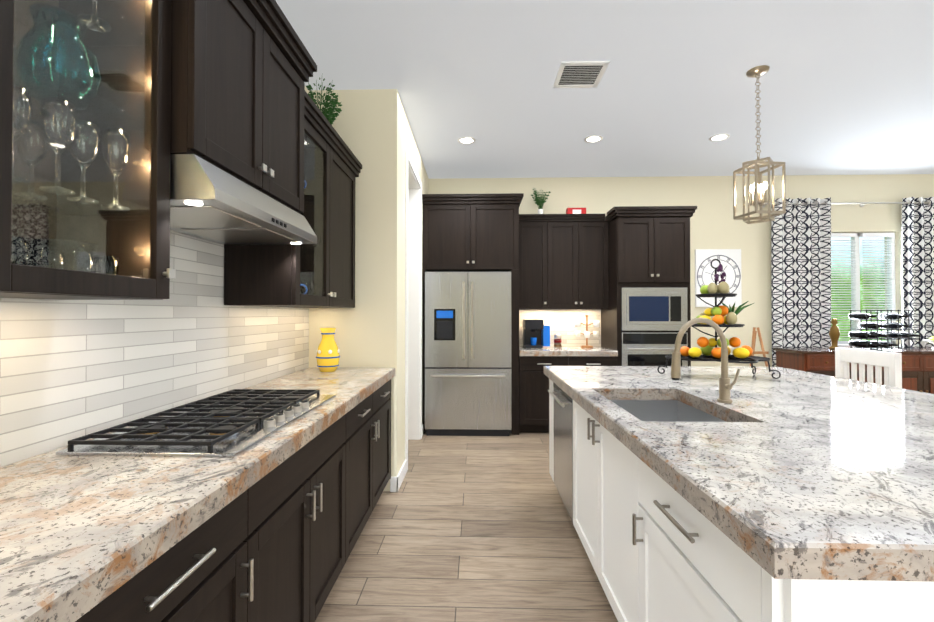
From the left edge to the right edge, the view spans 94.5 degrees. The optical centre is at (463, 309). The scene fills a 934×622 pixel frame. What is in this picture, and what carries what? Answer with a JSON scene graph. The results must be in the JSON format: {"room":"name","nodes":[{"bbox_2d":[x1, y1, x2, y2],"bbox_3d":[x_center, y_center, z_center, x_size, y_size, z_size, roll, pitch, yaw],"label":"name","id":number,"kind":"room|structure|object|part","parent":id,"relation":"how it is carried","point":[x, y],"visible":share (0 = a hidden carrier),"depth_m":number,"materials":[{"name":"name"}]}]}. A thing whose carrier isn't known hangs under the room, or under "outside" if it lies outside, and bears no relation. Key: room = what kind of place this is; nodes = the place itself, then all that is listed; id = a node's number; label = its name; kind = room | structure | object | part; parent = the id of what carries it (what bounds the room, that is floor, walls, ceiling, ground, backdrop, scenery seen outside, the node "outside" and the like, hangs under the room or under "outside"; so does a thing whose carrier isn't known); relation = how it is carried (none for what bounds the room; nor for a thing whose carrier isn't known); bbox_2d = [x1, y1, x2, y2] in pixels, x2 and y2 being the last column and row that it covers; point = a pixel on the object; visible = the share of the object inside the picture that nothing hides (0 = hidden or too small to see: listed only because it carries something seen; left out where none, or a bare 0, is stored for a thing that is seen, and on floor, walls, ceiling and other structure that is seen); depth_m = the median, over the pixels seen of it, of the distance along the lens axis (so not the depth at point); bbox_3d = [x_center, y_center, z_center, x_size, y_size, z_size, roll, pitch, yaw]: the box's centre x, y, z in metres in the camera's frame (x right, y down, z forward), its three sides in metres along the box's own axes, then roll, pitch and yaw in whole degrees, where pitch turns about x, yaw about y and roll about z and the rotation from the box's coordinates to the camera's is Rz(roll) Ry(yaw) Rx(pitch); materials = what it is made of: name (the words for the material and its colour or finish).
{"room":"kitchen","nodes":[
{"label":"kitchen","id":0,"kind":"room"},
{"bbox_2d":[309,89,428,490],"bbox_3d":[-0.897,-0.137,4.407,0.870,3.000,2.350,0,-1,2],"label":"wall","id":1,"kind":"structure","parent":0,"point":[372,127],"depth_m":3.23,"materials":[{"name":"beige paint"}]},
{"bbox_2d":[224,91,361,307],"bbox_3d":[-0.972,-0.549,2.687,0.399,1.070,1.096,0,-1,2],"label":"upper cabinet","id":2,"kind":"object","parent":1,"relation":"attached to","point":[277,275],"depth_m":2.58,"materials":[{"name":"brown wood"}]},
{"bbox_3d":[-0.981,-0.427,2.399,0.231,0.782,0.355,0,-1,2],"label":"crockery cabinet","id":3,"kind":"part","parent":2,"relation":"part of","materials":[{"name":"black wood"}]},
{"bbox_2d":[306,77,341,124],"bbox_3d":[-0.975,-1.311,2.927,0.323,0.456,0.322,0,-1,2],"label":"potted plant","id":4,"kind":"object","parent":2,"relation":"on","point":[329,114],"visible":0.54,"depth_m":2.90,"materials":[{"name":"green plant"}]},
{"bbox_2d":[390,424,422,491],"bbox_3d":[-0.490,1.304,3.955,0.059,0.110,1.529,0,-1,2],"label":"baseboard","id":5,"kind":"structure","parent":1,"relation":"attached to","point":[396,483],"depth_m":3.25,"materials":[{"name":"white wood"}]},
{"bbox_2d":[405,147,421,469],"bbox_3d":[-0.533,0.005,4.104,0.155,2.710,1.010,0,-1,2],"label":"trim","id":6,"kind":"structure","parent":1,"relation":"attached to","point":[413,309],"depth_m":4.52,"materials":[{"name":"white wood"}]},
{"bbox_2d":[315,432,617,621],"bbox_3d":[3.363,1.381,1.265,9.670,0.100,8.450,0,-1,2],"label":"floor","id":7,"kind":"structure","parent":0,"point":[469,529],"depth_m":2.42,"materials":[{"name":"brown wood"}]},
{"bbox_2d":[79,475,266,621],"bbox_3d":[-0.914,0.900,0.900,0.618,0.854,0.718,0,-1,2],"label":"base cabinet","id":8,"kind":"object","parent":7,"relation":"on","point":[217,572],"depth_m":1.03,"materials":[{"name":"brown wood"}]},
{"bbox_2d":[267,407,354,621],"bbox_3d":[-0.892,0.907,1.649,0.618,0.854,1.019,0,-1,2],"label":"base cabinet","id":9,"kind":"object","parent":7,"relation":"on","point":[277,543],"depth_m":1.64,"materials":[{"name":"brown wood"}]},
{"bbox_2d":[0,367,394,621],"bbox_3d":[-0.893,0.443,1.123,0.649,0.060,4.198,0,-1,2],"label":"countertop","id":10,"kind":"structure","parent":9,"relation":"on","point":[81,535],"depth_m":0.92,"materials":[{"name":"stone"}]},
{"bbox_2d":[56,389,335,456],"bbox_3d":[-0.885,0.399,1.655,0.515,0.036,0.880,0,-1,2],"label":"cooktop","id":11,"kind":"object","parent":10,"relation":"in","point":[232,423],"visible":1,"depth_m":1.43,"materials":[{"name":"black metal"}]},
{"bbox_2d":[316,328,339,371],"bbox_3d":[-0.943,0.281,3.026,0.167,0.300,0.202,0,-1,2],"label":"vase","id":12,"kind":"object","parent":10,"relation":"on","point":[328,355],"visible":1,"depth_m":2.96,"materials":[{"name":"yellow ceramic"}]},
{"bbox_2d":[351,379,390,550],"bbox_3d":[-0.863,0.917,2.628,0.618,0.854,1.178,0,-1,2],"label":"base cabinet","id":13,"kind":"object","parent":7,"relation":"on","point":[373,414],"depth_m":2.60,"materials":[{"name":"brown wood"}]},
{"bbox_2d":[425,272,511,435],"bbox_3d":[0.058,0.481,4.957,0.931,1.774,0.757,0,-1,2],"label":"fridge","id":14,"kind":"object","parent":7,"relation":"on","point":[468,353],"visible":1,"depth_m":4.64,"materials":[{"name":"silver metal"}]},
{"bbox_2d":[422,193,523,434],"bbox_3d":[0.109,0.059,5.012,1.103,2.619,0.673,0,-1,2],"label":"cabinet","id":15,"kind":"object","parent":7,"relation":"on","point":[470,232],"visible":0.92,"depth_m":4.73,"materials":[{"name":"brown wood"}]},
{"bbox_2d":[548,379,551,476],"bbox_3d":[1.344,0.923,3.169,1.397,0.854,0.212,0,-1,2],"label":"base cabinet","id":16,"kind":"object","parent":7,"relation":"on","point":[550,382],"depth_m":3.22,"materials":[{"name":"white"}]},
{"bbox_2d":[519,356,616,432],"bbox_3d":[1.145,0.941,4.974,1.050,0.854,0.653,0,-1,2],"label":"base cabinet","id":17,"kind":"object","parent":7,"relation":"on","point":[533,398],"visible":0.4,"depth_m":4.70,"materials":[{"name":"brown wood"}]},
{"bbox_2d":[519,346,617,355],"bbox_3d":[1.147,0.482,4.988,1.053,0.060,0.634,0,-1,2],"label":"countertop","id":18,"kind":"structure","parent":17,"relation":"on","point":[570,351],"depth_m":4.68,"materials":[{"name":"stone"}]},
{"bbox_2d":[523,319,549,347],"bbox_3d":[0.861,0.287,5.096,0.295,0.330,0.280,0,-1,2],"label":"coffee maker","id":19,"kind":"object","parent":18,"relation":"on","point":[536,333],"visible":1,"depth_m":5.02,"materials":[{"name":"black plastic"}]},
{"bbox_2d":[554,334,561,347],"bbox_3d":[1.120,0.376,5.138,0.088,0.154,0.090,0,-1,2],"label":"spice jars","id":20,"kind":"object","parent":18,"relation":"on","point":[557,340],"visible":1,"depth_m":5.10,"materials":[{"name":"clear glass"}]},
{"bbox_2d":[575,315,598,347],"bbox_3d":[1.459,0.259,5.109,0.301,0.388,0.306,0,-1,2],"label":"mug tree","id":21,"kind":"object","parent":18,"relation":"on","point":[586,334],"visible":1,"depth_m":5.10,"materials":[{"name":"brown wood"}]},
{"bbox_2d":[552,381,623,558],"bbox_3d":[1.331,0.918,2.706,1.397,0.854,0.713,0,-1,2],"label":"base cabinet","id":22,"kind":"object","parent":7,"relation":"on","point":[588,461],"depth_m":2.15,"materials":[{"name":"white wood"}]},
{"bbox_2d":[601,206,696,365],"bbox_3d":[2.070,0.133,4.944,0.880,2.469,0.693,0,-1,2],"label":"tall cabinet","id":23,"kind":"object","parent":7,"relation":"on","point":[645,316],"visible":0.71,"depth_m":4.67,"materials":[{"name":"brown wood"}]},
{"bbox_2d":[624,445,933,621],"bbox_3d":[1.286,0.902,1.147,1.395,0.854,0.762,0,-1,2],"label":"base cabinet","id":24,"kind":"object","parent":7,"relation":"on","point":[657,548],"depth_m":1.04,"materials":[{"name":"white wood"}]},
{"bbox_2d":[544,366,933,581],"bbox_3d":[1.464,0.553,2.014,1.770,0.262,2.580,0,-1,2],"label":"countertop","id":25,"kind":"structure","parent":24,"relation":"on","point":[792,474],"depth_m":1.23,"materials":[{"name":"stone"}]},
{"bbox_2d":[671,317,740,403],"bbox_3d":[1.077,0.229,1.934,0.269,0.383,0.111,0,-1,2],"label":"faucet","id":26,"kind":"object","parent":25,"relation":"on","point":[725,386],"visible":1,"depth_m":1.95,"materials":[{"name":"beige metal"}]},
{"bbox_2d":[657,259,780,378],"bbox_3d":[1.611,0.052,2.756,0.646,0.749,0.652,0,-1,2],"label":"fruit stand","id":27,"kind":"object","parent":25,"relation":"on","point":[741,354],"visible":0.96,"depth_m":2.72,"materials":[{"name":"black metal"}]},
{"bbox_2d":[773,348,933,393],"bbox_3d":[4.856,0.907,4.774,2.490,0.919,0.477,0,-1,2],"label":"sideboard","id":28,"kind":"object","parent":7,"relation":"on","point":[917,369],"visible":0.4,"depth_m":4.58,"materials":[{"name":"brown wood"}]},
{"bbox_2d":[829,318,839,349],"bbox_3d":[4.132,0.272,4.811,0.100,0.350,0.100,0,-1,2],"label":"figurine","id":29,"kind":"object","parent":28,"relation":"on","point":[834,333],"visible":0.92,"depth_m":4.79,"materials":[{"name":"brown metal"}]},
{"bbox_2d":[848,310,919,349],"bbox_3d":[4.692,0.227,4.825,0.569,0.440,0.300,0,-1,2],"label":"wine rack","id":30,"kind":"object","parent":28,"relation":"on","point":[891,335],"visible":1,"depth_m":4.79,"materials":[{"name":"black metal"}]},
{"bbox_2d":[922,336,933,348],"bbox_3d":[5.272,0.372,4.796,0.250,0.148,0.250,0,-1,2],"label":"decorative dish","id":31,"kind":"object","parent":28,"relation":"on","point":[930,340],"visible":1,"depth_m":4.80,"materials":[{"name":"white ceramic"}]},
{"bbox_2d":[835,347,901,387],"bbox_3d":[2.325,0.801,2.717,0.450,1.089,0.440,0,-1,2],"label":"counter stool","id":32,"kind":"object","parent":7,"relation":"on","point":[890,363],"visible":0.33,"depth_m":2.67,"materials":[{"name":"white paint"}]},
{"bbox_2d":[275,0,933,178],"bbox_3d":[3.363,-1.718,1.297,9.670,0.100,8.450,0,-1,2],"label":"ceiling","id":33,"kind":"structure","parent":0,"point":[846,87],"depth_m":3.12,"materials":[{"name":"grey paint"}]},
{"bbox_2d":[458,137,475,143],"bbox_3d":[0.031,-1.636,4.190,0.176,0.004,0.176,0,-1,2],"label":"recessed light","id":34,"kind":"object","parent":33,"relation":"in","point":[466,140],"visible":1,"depth_m":4.18,"materials":[{"name":"white"}]},
{"bbox_2d":[553,61,609,87],"bbox_3d":[0.818,-1.644,3.036,0.320,0.012,0.320,0,-1,2],"label":"ceiling vent","id":35,"kind":"object","parent":33,"relation":"in","point":[579,74],"visible":1,"depth_m":3.02,"materials":[{"name":"white metal"}]},
{"bbox_2d":[584,135,602,142],"bbox_3d":[1.251,-1.636,4.154,0.176,0.004,0.176,0,-1,2],"label":"recessed light","id":36,"kind":"object","parent":33,"relation":"in","point":[593,138],"visible":1,"depth_m":4.15,"materials":[{"name":"white"}]},
{"bbox_2d":[709,134,729,140],"bbox_3d":[2.440,-1.637,4.119,0.176,0.004,0.176,0,-1,2],"label":"recessed light","id":37,"kind":"object","parent":33,"relation":"in","point":[719,137],"visible":1,"depth_m":4.11,"materials":[{"name":"white"}]},
{"bbox_2d":[733,65,785,223],"bbox_3d":[2.037,-1.130,2.985,0.219,1.042,0.219,0,-1,-7],"label":"pendant light","id":38,"kind":"object","parent":33,"relation":"hanging from","point":[758,196],"visible":1,"depth_m":2.98,"materials":[{"name":"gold metal"}]},
{"bbox_2d":[429,174,933,366],"bbox_3d":[3.482,-0.127,5.354,9.570,3.000,0.200,0,-1,2],"label":"wall","id":39,"kind":"structure","parent":0,"point":[714,224],"depth_m":5.27,"materials":[{"name":"beige paint"}]},
{"bbox_2d":[519,309,600,345],"bbox_3d":[1.165,0.243,5.314,1.070,0.540,0.008,0,-1,2],"label":"backsplash","id":40,"kind":"structure","parent":39,"relation":"attached to","point":[560,321],"depth_m":5.31,"materials":[{"name":"tile"}]},
{"bbox_2d":[519,214,608,308],"bbox_3d":[1.149,-0.544,5.125,1.050,1.090,0.380,0,-1,2],"label":"upper cabinet","id":41,"kind":"object","parent":39,"relation":"attached to","point":[563,261],"visible":0.85,"depth_m":4.98,"materials":[{"name":"brown wood"}]},
{"bbox_2d":[531,187,550,213],"bbox_3d":[0.924,-1.268,5.169,0.230,0.356,0.228,0,-1,2],"label":"potted plant","id":42,"kind":"object","parent":41,"relation":"on","point":[540,201],"visible":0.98,"depth_m":5.13,"materials":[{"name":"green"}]},
{"bbox_2d":[566,208,585,213],"bbox_3d":[1.340,-1.145,5.144,0.220,0.109,0.105,0,-1,2],"label":"tin","id":43,"kind":"object","parent":41,"relation":"on","point":[575,210],"visible":0.52,"depth_m":5.10,"materials":[{"name":"red metal"}]},
{"bbox_2d":[695,249,741,306],"bbox_3d":[3.094,-0.378,5.246,0.540,0.700,0.037,0,-1,2],"label":"art","id":44,"kind":"object","parent":39,"relation":"attached to","point":[730,260],"visible":0.62,"depth_m":5.24,"materials":[{"name":"white paper"}]},
{"bbox_2d":[762,202,929,207],"bbox_3d":[4.862,-1.259,5.160,2.656,0.056,0.125,0,-1,2],"label":"curtain rod","id":45,"kind":"object","parent":39,"relation":"attached to","point":[862,204],"visible":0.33,"depth_m":5.12,"materials":[{"name":"silver metal"}]},
{"bbox_2d":[771,197,830,366],"bbox_3d":[4.021,0.016,5.137,0.680,2.670,0.102,0,-1,2],"label":"curtain","id":46,"kind":"object","parent":45,"relation":"hanging from","point":[801,274],"visible":0.77,"depth_m":5.14,"materials":[{"name":"fabric"}]},
{"bbox_2d":[902,197,933,347],"bbox_3d":[5.605,0.015,5.090,0.810,2.670,0.102,0,-1,2],"label":"curtain","id":47,"kind":"object","parent":45,"relation":"hanging from","point":[918,256],"visible":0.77,"depth_m":5.10,"materials":[{"name":"fabric"}]},
{"bbox_2d":[831,232,900,347],"bbox_3d":[4.815,-0.238,5.261,0.940,1.400,0.150,0,-1,2],"label":"window","id":48,"kind":"structure","parent":39,"relation":"in","point":[843,344],"depth_m":5.28,"materials":[{"name":"white glass"}]},
{"bbox_2d":[831,233,894,336],"bbox_3d":[4.815,-0.278,5.254,0.800,1.291,0.035,0,-1,2],"label":"window blinds","id":49,"kind":"object","parent":48,"relation":"attached to","point":[862,235],"visible":0.69,"depth_m":5.25,"materials":[{"name":"white"}]},
{"bbox_2d":[750,327,768,366],"bbox_3d":[3.357,0.789,4.998,0.424,1.164,0.368,0,-1,2],"label":"easel","id":50,"kind":"object","parent":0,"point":[753,343],"visible":0.42,"depth_m":4.92,"materials":[{"name":"brown wood"}]},
{"bbox_3d":[-1.354,-0.179,0.243,0.200,3.000,6.000,0,-1,2],"label":"wall","id":51,"kind":"structure","parent":0,"visible":0},
{"bbox_2d":[0,0,175,299],"bbox_3d":[-1.033,-0.571,1.048,0.374,1.080,0.496,0,-1,2],"label":"upper cabinet","id":52,"kind":"object","parent":51,"relation":"attached to","point":[131,50],"visible":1,"depth_m":1.23,"materials":[{"name":"brown wood"}]},
{"bbox_2d":[11,0,130,274],"bbox_3d":[-1.053,-0.504,1.047,0.196,0.907,0.430,0,-1,2],"label":"glassware","id":53,"kind":"object","parent":52,"relation":"in","point":[78,78],"depth_m":1.08,"materials":[{"name":"clear glass"}]},
{"bbox_2d":[0,230,308,466],"bbox_3d":[-1.228,-0.052,0.989,0.008,1.040,4.500,0,-1,2],"label":"backsplash","id":54,"kind":"structure","parent":51,"relation":"attached to","point":[71,369],"depth_m":1.58,"materials":[{"name":"tile"}]},
{"bbox_2d":[171,0,316,213],"bbox_3d":[-0.976,-0.849,1.720,0.449,0.770,0.926,0,-1,2],"label":"upper cabinet","id":55,"kind":"object","parent":51,"relation":"attached to","point":[242,71],"visible":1,"depth_m":1.58,"materials":[{"name":"brown wood"}]},
{"bbox_2d":[170,154,316,244],"bbox_3d":[-0.964,-0.391,1.715,0.473,0.142,0.830,0,-1,2],"label":"range hood","id":56,"kind":"object","parent":55,"relation":"attached to","point":[210,202],"visible":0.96,"depth_m":1.53,"materials":[{"name":"silver metal"}]},
{"label":"outside","id":57,"kind":"structure","parent":0,"visible":0},
{"bbox_2d":[831,237,884,340],"bbox_3d":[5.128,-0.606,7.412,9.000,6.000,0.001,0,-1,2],"label":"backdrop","id":58,"kind":"structure","parent":57,"point":[861,283],"depth_m":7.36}
]}

